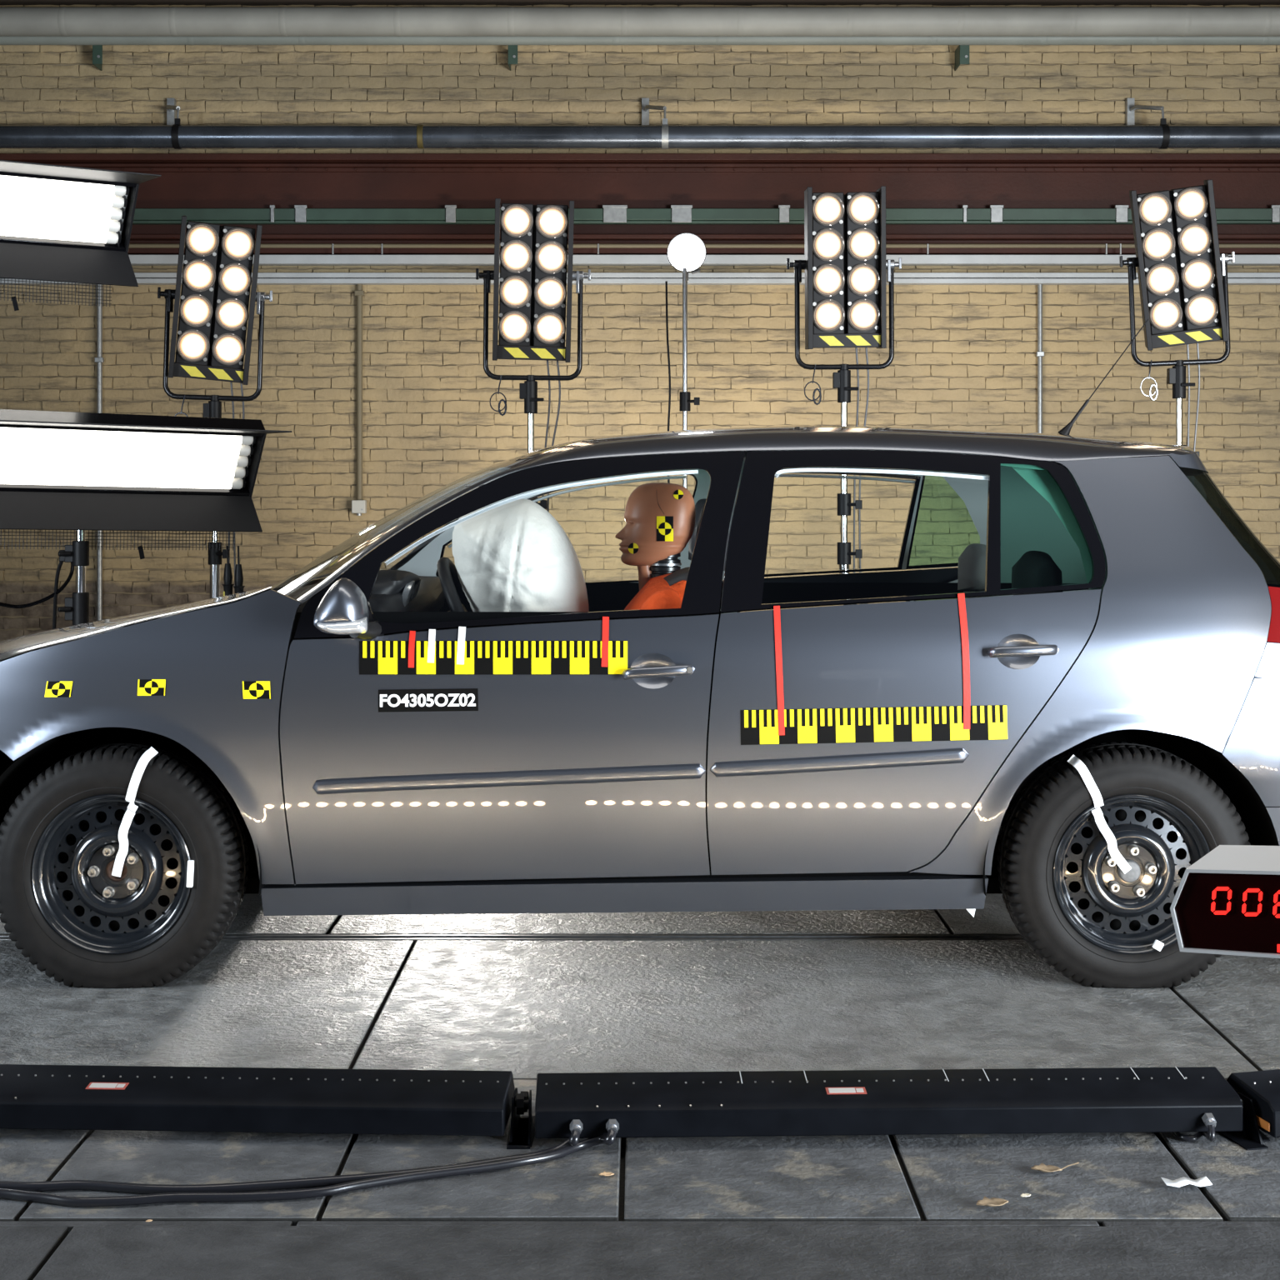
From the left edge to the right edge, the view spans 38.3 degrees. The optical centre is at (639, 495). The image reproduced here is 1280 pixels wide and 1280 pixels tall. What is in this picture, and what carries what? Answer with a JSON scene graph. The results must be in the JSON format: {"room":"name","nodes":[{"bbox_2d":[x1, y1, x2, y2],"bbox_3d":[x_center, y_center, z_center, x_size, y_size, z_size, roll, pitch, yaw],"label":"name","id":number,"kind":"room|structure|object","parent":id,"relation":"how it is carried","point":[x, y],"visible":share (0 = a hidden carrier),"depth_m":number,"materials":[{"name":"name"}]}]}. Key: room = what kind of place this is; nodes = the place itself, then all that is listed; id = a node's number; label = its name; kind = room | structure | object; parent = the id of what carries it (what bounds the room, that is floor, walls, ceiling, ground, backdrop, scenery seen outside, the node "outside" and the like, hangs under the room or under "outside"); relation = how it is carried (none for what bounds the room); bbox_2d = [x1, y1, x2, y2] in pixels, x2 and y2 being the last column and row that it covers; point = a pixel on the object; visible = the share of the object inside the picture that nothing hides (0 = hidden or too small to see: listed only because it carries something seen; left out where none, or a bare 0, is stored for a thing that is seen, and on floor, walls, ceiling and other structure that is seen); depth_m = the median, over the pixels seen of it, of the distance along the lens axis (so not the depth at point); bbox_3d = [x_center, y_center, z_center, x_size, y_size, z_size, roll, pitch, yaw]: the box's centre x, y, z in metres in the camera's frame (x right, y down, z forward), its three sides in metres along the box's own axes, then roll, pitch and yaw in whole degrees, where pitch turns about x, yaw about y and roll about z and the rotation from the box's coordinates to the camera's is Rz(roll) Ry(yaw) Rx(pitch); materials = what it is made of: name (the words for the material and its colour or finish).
{"room":"test facility","nodes":[
{"label":"test facility","id":0,"kind":"room"},
{"bbox_2d":[0,894,1279,1279],"bbox_3d":[0.000,1.315,4.700,20.000,0.118,20.000,0,0,0],"label":"floor","id":1,"kind":"structure","parent":0,"point":[840,1207],"depth_m":3.64,"materials":[{"name":"grey concrete"}]},
{"bbox_2d":[0,160,161,310],"bbox_3d":[-2.697,-0.040,7.314,1.389,2.599,0.951,0,0,-29],"label":"studio light","id":2,"kind":"object","parent":1,"relation":"on","point":[68,224],"visible":0.94,"depth_m":7.46,"materials":[{"name":"black"}]},
{"bbox_2d":[0,409,292,629],"bbox_3d":[-2.111,0.460,7.281,1.469,1.597,1.287,0,0,0],"label":"studio light","id":3,"kind":"object","parent":1,"relation":"on","point":[79,472],"visible":0.96,"depth_m":7.33,"materials":[{"name":"black metal"}]},
{"bbox_2d":[157,215,273,598],"bbox_3d":[-1.905,-0.001,8.168,0.984,2.520,0.866,0,0,0],"label":"floodlight","id":4,"kind":"object","parent":1,"relation":"on","point":[217,281],"visible":0.78,"depth_m":8.24,"materials":[{"name":"grey metal"}]},
{"bbox_2d":[180,333,205,358],"bbox_3d":[-1.996,-0.670,8.236,0.114,0.114,0.012,5,8,-14],"label":"lamp","id":5,"kind":"object","parent":4,"relation":"on","point":[192,345],"depth_m":8.23,"materials":[{"name":"grey glass"}]},
{"bbox_2d":[182,297,209,323],"bbox_3d":[-1.977,-0.824,8.215,0.114,0.114,0.012,5,8,-14],"label":"lamp","id":6,"kind":"object","parent":4,"relation":"on","point":[195,310],"depth_m":8.21,"materials":[{"name":"grey glass"}]},
{"bbox_2d":[185,262,212,288],"bbox_3d":[-1.958,-0.979,8.194,0.114,0.114,0.012,5,8,-14],"label":"lamp","id":7,"kind":"object","parent":4,"relation":"on","point":[198,275],"depth_m":8.19,"materials":[{"name":"grey glass"}]},
{"bbox_2d":[189,226,214,252],"bbox_3d":[-1.939,-1.133,8.173,0.114,0.114,0.012,5,8,-14],"label":"lamp","id":8,"kind":"object","parent":4,"relation":"on","point":[202,239],"depth_m":8.17,"materials":[{"name":"grey glass"}]},
{"bbox_2d":[215,336,241,361],"bbox_3d":[-1.844,-0.657,8.274,0.114,0.114,0.012,5,8,-14],"label":"lamp","id":9,"kind":"object","parent":4,"relation":"on","point":[227,348],"depth_m":8.27,"materials":[{"name":"grey glass"}]},
{"bbox_2d":[219,301,244,327],"bbox_3d":[-1.825,-0.811,8.253,0.114,0.114,0.012,5,8,-14],"label":"lamp","id":10,"kind":"object","parent":4,"relation":"on","point":[232,314],"depth_m":8.25,"materials":[{"name":"grey glass"}]},
{"bbox_2d":[222,266,248,292],"bbox_3d":[-1.806,-0.966,8.232,0.114,0.114,0.012,5,8,-14],"label":"lamp","id":11,"kind":"object","parent":4,"relation":"on","point":[235,279],"depth_m":8.23,"materials":[{"name":"grey glass"}]},
{"bbox_2d":[225,231,251,256],"bbox_3d":[-1.787,-1.120,8.211,0.114,0.114,0.012,5,8,-14],"label":"lamp","id":12,"kind":"object","parent":4,"relation":"on","point":[237,243],"depth_m":8.21,"materials":[{"name":"grey glass"}]},
{"bbox_2d":[0,1064,534,1146],"bbox_3d":[-0.918,1.209,3.690,1.428,0.101,0.201,0,0,2],"label":"batten","id":13,"kind":"object","parent":1,"relation":"on","point":[457,1102],"visible":1,"depth_m":3.60,"materials":[{"name":"black metal"}]},
{"bbox_2d":[89,1083,124,1088],"bbox_3d":[-1.055,1.168,3.653,0.068,0.003,0.020,0,0,2],"label":"print","id":14,"kind":"object","parent":13,"relation":"on","point":[91,1085],"depth_m":3.65,"materials":[{"name":"grey paper"}]},
{"bbox_2d":[0,1130,580,1194],"bbox_3d":[-0.928,1.235,3.356,1.663,0.047,0.125,0,0,-9],"label":"cable","id":15,"kind":"object","parent":1,"relation":"on","point":[92,1185],"visible":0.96,"depth_m":3.34,"materials":[{"name":"black rubber"}]},
{"bbox_2d":[0,1129,616,1206],"bbox_3d":[-0.878,1.236,3.325,1.715,0.048,0.164,0,0,-11],"label":"cable","id":16,"kind":"object","parent":1,"relation":"on","point":[608,1139],"visible":1,"depth_m":3.30,"materials":[{"name":"black rubber"}]},
{"bbox_2d":[0,935,1024,944],"bbox_3d":[0.000,1.271,5.268,12.000,0.024,0.055,0,0,0],"label":"trim","id":17,"kind":"structure","parent":1,"relation":"on","point":[414,937],"depth_m":5.28,"materials":[{"name":"metal"}]},
{"bbox_2d":[475,198,590,512],"bbox_3d":[-0.485,-0.041,8.168,0.984,2.600,0.866,0,0,0],"label":"floodlight","id":18,"kind":"object","parent":1,"relation":"on","point":[532,293],"visible":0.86,"depth_m":8.24,"materials":[{"name":"grey metal"}]},
{"bbox_2d":[501,314,527,339],"bbox_3d":[-0.561,-0.754,8.254,0.114,0.114,0.012,1,9,-3],"label":"lamp","id":19,"kind":"object","parent":18,"relation":"on","point":[514,327],"depth_m":8.25,"materials":[{"name":"grey glass"}]},
{"bbox_2d":[502,279,528,304],"bbox_3d":[-0.556,-0.909,8.229,0.114,0.114,0.012,1,9,-3],"label":"lamp","id":20,"kind":"object","parent":18,"relation":"attached to","point":[515,292],"depth_m":8.23,"materials":[{"name":"grey glass"}]},
{"bbox_2d":[503,243,529,269],"bbox_3d":[-0.551,-1.064,8.204,0.114,0.114,0.012,1,9,-3],"label":"lamp","id":21,"kind":"object","parent":18,"relation":"attached to","point":[516,256],"depth_m":8.20,"materials":[{"name":"grey glass"}]},
{"bbox_2d":[504,207,529,233],"bbox_3d":[-0.547,-1.219,8.180,0.114,0.114,0.012,1,9,-3],"label":"lamp","id":22,"kind":"object","parent":18,"relation":"attached to","point":[517,220],"depth_m":8.18,"materials":[{"name":"grey glass"}]},
{"bbox_2d":[536,315,562,340],"bbox_3d":[-0.404,-0.751,8.262,0.114,0.114,0.012,1,9,-3],"label":"lamp","id":23,"kind":"object","parent":18,"relation":"on","point":[549,327],"depth_m":8.26,"materials":[{"name":"grey glass"}]},
{"bbox_2d":[537,280,563,305],"bbox_3d":[-0.399,-0.906,8.237,0.114,0.114,0.012,1,9,-3],"label":"lamp","id":24,"kind":"object","parent":18,"relation":"attached to","point":[550,292],"depth_m":8.23,"materials":[{"name":"grey glass"}]},
{"bbox_2d":[538,245,564,269],"bbox_3d":[-0.395,-1.061,8.213,0.114,0.114,0.012,1,9,-3],"label":"lamp","id":25,"kind":"object","parent":18,"relation":"attached to","point":[550,257],"depth_m":8.21,"materials":[{"name":"grey glass"}]},
{"bbox_2d":[539,209,564,234],"bbox_3d":[-0.390,-1.216,8.188,0.114,0.114,0.012,1,9,-3],"label":"lamp","id":26,"kind":"object","parent":18,"relation":"attached to","point":[552,222],"depth_m":8.19,"materials":[{"name":"grey glass"}]},
{"bbox_2d":[599,1170,614,1175],"bbox_3d":[-0.062,1.253,3.407,0.023,0.006,0.020,0,0,30],"label":"scrap","id":27,"kind":"object","parent":1,"relation":"on","point":[604,1173],"visible":1,"depth_m":3.41,"materials":[{"name":"beige paper"}]},
{"bbox_2d":[0,319,1279,988],"bbox_3d":[-0.068,0.362,5.560,4.265,1.794,2.085,0,0,0],"label":"hatchback car","id":28,"kind":"object","parent":1,"relation":"on","point":[1061,721],"visible":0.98,"depth_m":4.71,"materials":[{"name":"grey paint"}]},
{"bbox_2d":[313,577,384,639],"bbox_3d":[-0.733,0.288,4.625,0.163,0.167,0.215,0,0,0],"label":"mirror","id":29,"kind":"object","parent":28,"relation":"attached to","point":[342,610],"depth_m":4.56,"materials":[{"name":"silver plastic"}]},
{"bbox_2d":[371,570,419,594],"bbox_3d":[-0.747,0.278,5.190,0.254,0.139,0.381,0,0,0],"label":"dashboard","id":30,"kind":"object","parent":28,"relation":"attached to","point":[387,582],"depth_m":5.08,"materials":[{"name":"black plastic"}]},
{"bbox_2d":[452,499,588,611],"bbox_3d":[-0.336,0.227,5.187,0.383,0.437,0.547,0,0,0],"label":"airbag","id":31,"kind":"object","parent":28,"relation":"in","point":[515,556],"visible":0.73,"depth_m":4.97,"materials":[{"name":"white fabric"}]},
{"bbox_2d":[630,653,675,688],"bbox_3d":[0.034,0.444,4.689,0.118,0.091,0.020,0,0,0],"label":"cup","id":32,"kind":"object","parent":28,"relation":"on","point":[637,660],"depth_m":4.69,"materials":[{"name":"grey paint"}]},
{"bbox_2d":[615,482,695,609],"bbox_3d":[-0.321,0.492,5.170,1.031,1.057,0.588,0,0,0],"label":"crash test dummy","id":33,"kind":"object","parent":28,"relation":"in","point":[659,517],"visible":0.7,"depth_m":5.11,"materials":[{"name":"beige plastic"}]},
{"bbox_2d":[996,634,1039,669],"bbox_3d":[0.963,0.397,4.702,0.116,0.090,0.025,0,0,0],"label":"door handle recess","id":34,"kind":"object","parent":28,"relation":"on","point":[1002,640],"depth_m":4.70,"materials":[{"name":"grey paint"}]},
{"bbox_2d":[1267,586,1279,642],"bbox_3d":[1.727,0.318,4.855,0.245,0.162,0.079,0,0,-41],"label":"tail lamp","id":35,"kind":"object","parent":28,"relation":"attached to","point":[1274,629],"depth_m":4.81,"materials":[{"name":"red plastic"}]},
{"bbox_2d":[665,232,706,489],"bbox_3d":[0.127,-0.055,9.665,0.782,2.628,0.897,0,0,31],"label":"globe lamp","id":36,"kind":"object","parent":1,"relation":"on","point":[686,252],"visible":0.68,"depth_m":9.60,"materials":[{"name":"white plastic"}]},
{"bbox_2d":[786,185,901,573],"bbox_3d":[0.925,-0.063,8.168,0.984,2.643,0.866,0,0,0],"label":"floodlight","id":37,"kind":"object","parent":1,"relation":"on","point":[845,264],"visible":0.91,"depth_m":8.23,"materials":[{"name":"grey metal"}]},
{"bbox_2d":[815,196,840,222],"bbox_3d":[0.837,-1.275,8.206,0.114,0.114,0.012,-1,4,0],"label":"lamp","id":38,"kind":"object","parent":37,"relation":"on","point":[827,209],"depth_m":8.20,"materials":[{"name":"grey glass"}]},
{"bbox_2d":[815,267,840,293],"bbox_3d":[0.841,-0.962,8.228,0.114,0.114,0.012,-1,4,0],"label":"lamp","id":39,"kind":"object","parent":37,"relation":"on","point":[827,279],"depth_m":8.23,"materials":[{"name":"grey glass"}]},
{"bbox_2d":[815,231,840,257],"bbox_3d":[0.839,-1.118,8.217,0.114,0.114,0.012,-1,4,0],"label":"lamp","id":40,"kind":"object","parent":37,"relation":"on","point":[827,243],"depth_m":8.22,"materials":[{"name":"grey glass"}]},
{"bbox_2d":[815,302,841,328],"bbox_3d":[0.843,-0.805,8.239,0.114,0.114,0.012,-1,4,0],"label":"lamp","id":41,"kind":"object","parent":37,"relation":"on","point":[828,315],"depth_m":8.24,"materials":[{"name":"grey glass"}]},
{"bbox_2d":[850,231,875,257],"bbox_3d":[0.996,-1.120,8.217,0.114,0.114,0.012,-1,4,0],"label":"lamp","id":42,"kind":"object","parent":37,"relation":"on","point":[862,243],"depth_m":8.22,"materials":[{"name":"grey glass"}]},
{"bbox_2d":[850,195,875,221],"bbox_3d":[0.994,-1.277,8.206,0.114,0.114,0.012,-1,4,0],"label":"lamp","id":43,"kind":"object","parent":37,"relation":"on","point":[862,207],"depth_m":8.20,"materials":[{"name":"grey glass"}]},
{"bbox_2d":[850,302,876,328],"bbox_3d":[1.000,-0.807,8.239,0.114,0.114,0.012,-1,4,0],"label":"lamp","id":44,"kind":"object","parent":37,"relation":"on","point":[863,315],"depth_m":8.24,"materials":[{"name":"grey glass"}]},
{"bbox_2d":[850,266,876,292],"bbox_3d":[0.998,-0.964,8.228,0.114,0.114,0.012,-1,4,0],"label":"lamp","id":45,"kind":"object","parent":37,"relation":"on","point":[863,279],"depth_m":8.23,"materials":[{"name":"grey glass"}]},
{"bbox_2d":[506,1066,1269,1149],"bbox_3d":[0.483,1.208,3.656,1.485,0.102,0.225,0,0,-2],"label":"batten","id":46,"kind":"object","parent":1,"relation":"on","point":[832,1102],"visible":1,"depth_m":3.59,"materials":[{"name":"black metal"}]},
{"bbox_2d":[828,1087,864,1092],"bbox_3d":[0.405,1.168,3.624,0.068,0.003,0.020,0,0,-2],"label":"print","id":47,"kind":"object","parent":46,"relation":"on","point":[830,1089],"depth_m":3.63,"materials":[{"name":"grey paper"}]},
{"bbox_2d":[1170,1125,1214,1141],"bbox_3d":[1.078,1.236,3.593,0.065,0.041,0.088,0,0,0],"label":"lead","id":48,"kind":"object","parent":46,"relation":"on","point":[1210,1135],"visible":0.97,"depth_m":3.59,"materials":[{"name":"black rubber"}]},
{"bbox_2d":[976,1195,1008,1206],"bbox_3d":[0.623,1.251,3.264,0.043,0.011,0.050,0,0,43],"label":"dry leaf","id":49,"kind":"object","parent":1,"relation":"on","point":[993,1202],"visible":1,"depth_m":3.27,"materials":[{"name":"beige plant"}]},
{"bbox_2d":[1020,1193,1030,1196],"bbox_3d":[0.691,1.254,3.307,0.016,0.005,0.018,0,0,31],"label":"scrap","id":50,"kind":"object","parent":1,"relation":"on","point":[1022,1194],"visible":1,"depth_m":3.31,"materials":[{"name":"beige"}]},
{"bbox_2d":[1031,1162,1079,1172],"bbox_3d":[0.771,1.247,3.426,0.088,0.018,0.038,0,0,9],"label":"dry leaf","id":51,"kind":"object","parent":1,"relation":"on","point":[1049,1168],"visible":1,"depth_m":3.43,"materials":[{"name":"beige plant"}]},
{"bbox_2d":[1119,179,1234,455],"bbox_3d":[2.432,-0.081,8.168,0.984,2.680,0.866,0,0,0],"label":"floodlight","id":52,"kind":"object","parent":1,"relation":"on","point":[1182,271],"visible":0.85,"depth_m":8.24,"materials":[{"name":"grey metal"}]},
{"bbox_2d":[1141,196,1168,222],"bbox_3d":[2.291,-1.274,8.207,0.114,0.114,0.012,-7,8,12],"label":"lamp","id":53,"kind":"object","parent":52,"relation":"on","point":[1154,209],"depth_m":8.20,"materials":[{"name":"grey glass"}]},
{"bbox_2d":[1145,231,1171,257],"bbox_3d":[2.313,-1.120,8.228,0.114,0.114,0.012,-6,8,12],"label":"lamp","id":54,"kind":"object","parent":52,"relation":"on","point":[1157,244],"depth_m":8.23,"materials":[{"name":"grey glass"}]},
{"bbox_2d":[1149,266,1174,292],"bbox_3d":[2.335,-0.967,8.250,0.114,0.114,0.012,-6,8,12],"label":"lamp","id":55,"kind":"object","parent":52,"relation":"on","point":[1162,279],"depth_m":8.25,"materials":[{"name":"grey glass"}]},
{"bbox_2d":[1152,301,1178,327],"bbox_3d":[2.357,-0.812,8.271,0.114,0.114,0.012,-7,8,12],"label":"lamp","id":56,"kind":"object","parent":52,"relation":"on","point":[1165,314],"depth_m":8.27,"materials":[{"name":"grey glass"}]},
{"bbox_2d":[1178,191,1204,217],"bbox_3d":[2.443,-1.292,8.174,0.114,0.114,0.012,-6,8,12],"label":"lamp","id":57,"kind":"object","parent":52,"relation":"on","point":[1191,204],"depth_m":8.17,"materials":[{"name":"grey glass"}]},
{"bbox_2d":[1181,226,1208,252],"bbox_3d":[2.465,-1.138,8.196,0.114,0.114,0.012,-6,8,12],"label":"lamp","id":58,"kind":"object","parent":52,"relation":"on","point":[1194,239],"depth_m":8.19,"materials":[{"name":"grey glass"}]},
{"bbox_2d":[1185,261,1211,287],"bbox_3d":[2.487,-0.984,8.217,0.114,0.114,0.012,-7,8,12],"label":"lamp","id":59,"kind":"object","parent":52,"relation":"on","point":[1197,274],"depth_m":8.21,"materials":[{"name":"grey glass"}]},
{"bbox_2d":[1188,297,1214,322],"bbox_3d":[2.509,-0.830,8.239,0.114,0.114,0.012,-6,8,12],"label":"lamp","id":60,"kind":"object","parent":52,"relation":"on","point":[1200,309],"depth_m":8.24,"materials":[{"name":"grey glass"}]},
{"bbox_2d":[1160,1176,1212,1187],"bbox_3d":[0.996,1.249,3.360,0.084,0.007,0.032,0,0,-3],"label":"paper scrap","id":61,"kind":"object","parent":1,"relation":"on","point":[1204,1181],"visible":1,"depth_m":3.36,"materials":[{"name":"white paper"}]},
{"bbox_2d":[1170,845,1279,958],"bbox_3d":[0.910,0.873,2.506,0.382,0.772,0.342,0,0,0],"label":"digital display","id":62,"kind":"object","parent":1,"relation":"on","point":[1227,902],"depth_m":2.48,"materials":[{"name":"aluminum"},{"name":"dark red acrylic"}]},
{"bbox_2d":[1277,944,1279,952],"bbox_3d":[0.846,0.598,2.435,0.008,0.010,0.004,0,0,30],"label":"indicator light","id":63,"kind":"object","parent":62,"relation":"on","point":[1278,945],"depth_m":2.43,"materials":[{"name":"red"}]},
{"bbox_2d":[1217,1069,1279,1150],"bbox_3d":[1.721,1.209,3.773,1.185,0.101,0.200,0,0,-13],"label":"batten","id":64,"kind":"object","parent":1,"relation":"on","point":[1258,1091],"visible":0.82,"depth_m":3.61,"materials":[{"name":"black metal"}]},
{"bbox_2d":[0,5,1279,641],"bbox_3d":[0.042,-1.091,12.934,18.085,4.900,0.332,0,0,0],"label":"wall","id":65,"kind":"structure","parent":0,"point":[965,357],"depth_m":12.78,"materials":[{"name":"beige brick"}]},
{"bbox_2d":[92,45,102,70],"bbox_3d":[-3.700,-3.011,12.674,0.067,0.136,0.212,0,0,0],"label":"bracket","id":66,"kind":"object","parent":65,"relation":"attached to","point":[97,49],"visible":1,"depth_m":12.57,"materials":[{"name":"green metal"}]},
{"bbox_2d":[0,36,1279,44],"bbox_3d":[0.000,-3.112,12.550,17.600,0.092,0.092,0,0,0],"label":"ceiling pipe","id":67,"kind":"object","parent":66,"relation":"attached to","point":[3,40],"visible":0.65,"depth_m":12.51,"materials":[{"name":"grey metal"}]},
{"bbox_2d":[94,284,104,633],"bbox_3d":[-3.735,-0.259,12.747,0.057,2.419,0.044,0,0,0],"label":"conduit","id":68,"kind":"object","parent":65,"relation":"attached to","point":[99,359],"visible":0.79,"depth_m":12.73,"materials":[{"name":"metal"}]},
{"bbox_2d":[351,500,366,515],"bbox_3d":[-1.938,0.083,12.727,0.095,0.107,0.075,0,0,0],"label":"junction box","id":69,"kind":"object","parent":65,"relation":"attached to","point":[358,507],"visible":1,"depth_m":12.70,"materials":[{"name":"grey plastic"}]},
{"bbox_2d":[354,284,364,499],"bbox_3d":[-1.938,-0.708,12.747,0.063,1.520,0.048,0,0,0],"label":"conduit","id":70,"kind":"object","parent":65,"relation":"attached to","point":[359,292],"visible":1,"depth_m":12.73,"materials":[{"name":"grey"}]},
{"bbox_2d":[508,45,517,70],"bbox_3d":[-0.867,-3.011,12.674,0.067,0.136,0.212,0,0,0],"label":"bracket","id":71,"kind":"object","parent":65,"relation":"attached to","point":[512,49],"visible":1,"depth_m":12.57,"materials":[{"name":"green metal"}]},
{"bbox_2d":[0,98,1279,149],"bbox_3d":[0.000,-2.539,12.555,17.600,0.412,0.471,0,0,0],"label":"pipe","id":72,"kind":"object","parent":65,"relation":"attached to","point":[174,135],"visible":1,"depth_m":12.34,"materials":[{"name":"grey metal"}]},
{"bbox_2d":[0,272,1279,284],"bbox_3d":[0.000,-1.498,12.735,17.800,0.074,0.110,0,0,0],"label":"pipe","id":73,"kind":"object","parent":65,"relation":"attached to","point":[142,278],"depth_m":12.68,"materials":[{"name":"grey metal"}]},
{"bbox_2d":[0,153,1279,254],"bbox_3d":[0.000,-2.008,12.650,17.800,0.677,0.260,0,0,0],"label":"steel beam","id":74,"kind":"structure","parent":65,"relation":"attached to","point":[187,180],"depth_m":12.70,"materials":[{"name":"brown metal"}]},
{"bbox_2d":[128,243,1279,254],"bbox_3d":[0.000,-1.684,12.596,17.600,0.074,0.036,0,0,0],"label":"pipe","id":75,"kind":"object","parent":74,"relation":"attached to","point":[332,246],"visible":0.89,"depth_m":12.59,"materials":[{"name":"metal"}]},
{"bbox_2d":[132,205,1279,224],"bbox_3d":[0.000,-1.926,12.646,17.800,0.122,0.089,0,0,0],"label":"cable tray","id":76,"kind":"object","parent":74,"relation":"attached to","point":[300,214],"visible":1,"depth_m":12.62,"materials":[{"name":"green metal"}]},
{"bbox_2d":[0,6,1279,36],"bbox_3d":[0.000,-3.148,12.250,17.600,0.190,0.190,0,0,0],"label":"ceiling pipe","id":77,"kind":"object","parent":65,"relation":"attached to","point":[14,21],"visible":1,"depth_m":12.17,"materials":[{"name":"grey metal"}]},
{"bbox_2d":[128,255,1279,265],"bbox_3d":[0.000,-1.627,12.735,17.800,0.063,0.110,0,0,0],"label":"pipe","id":78,"kind":"object","parent":65,"relation":"attached to","point":[136,260],"depth_m":12.68,"materials":[{"name":"grey metal"}]},
{"bbox_2d":[955,45,969,70],"bbox_3d":[2.213,-3.011,12.674,0.067,0.136,0.212,0,0,0],"label":"bracket","id":79,"kind":"object","parent":65,"relation":"attached to","point":[962,52],"visible":1,"depth_m":12.57,"materials":[{"name":"green metal"}]},
{"bbox_2d":[1035,284,1044,433],"bbox_3d":[2.764,-0.259,12.747,0.051,2.419,0.040,0,0,0],"label":"conduit","id":80,"kind":"object","parent":65,"relation":"attached to","point":[1039,353],"visible":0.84,"depth_m":12.73,"materials":[{"name":"metal"}]},
{"bbox_2d":[0,0,1279,5],"bbox_3d":[0.000,-3.461,7.900,18.000,0.120,10.200,0,0,0],"label":"ceiling","id":81,"kind":"structure","parent":0,"point":[207,2],"depth_m":12.71,"materials":[{"name":"brown"}]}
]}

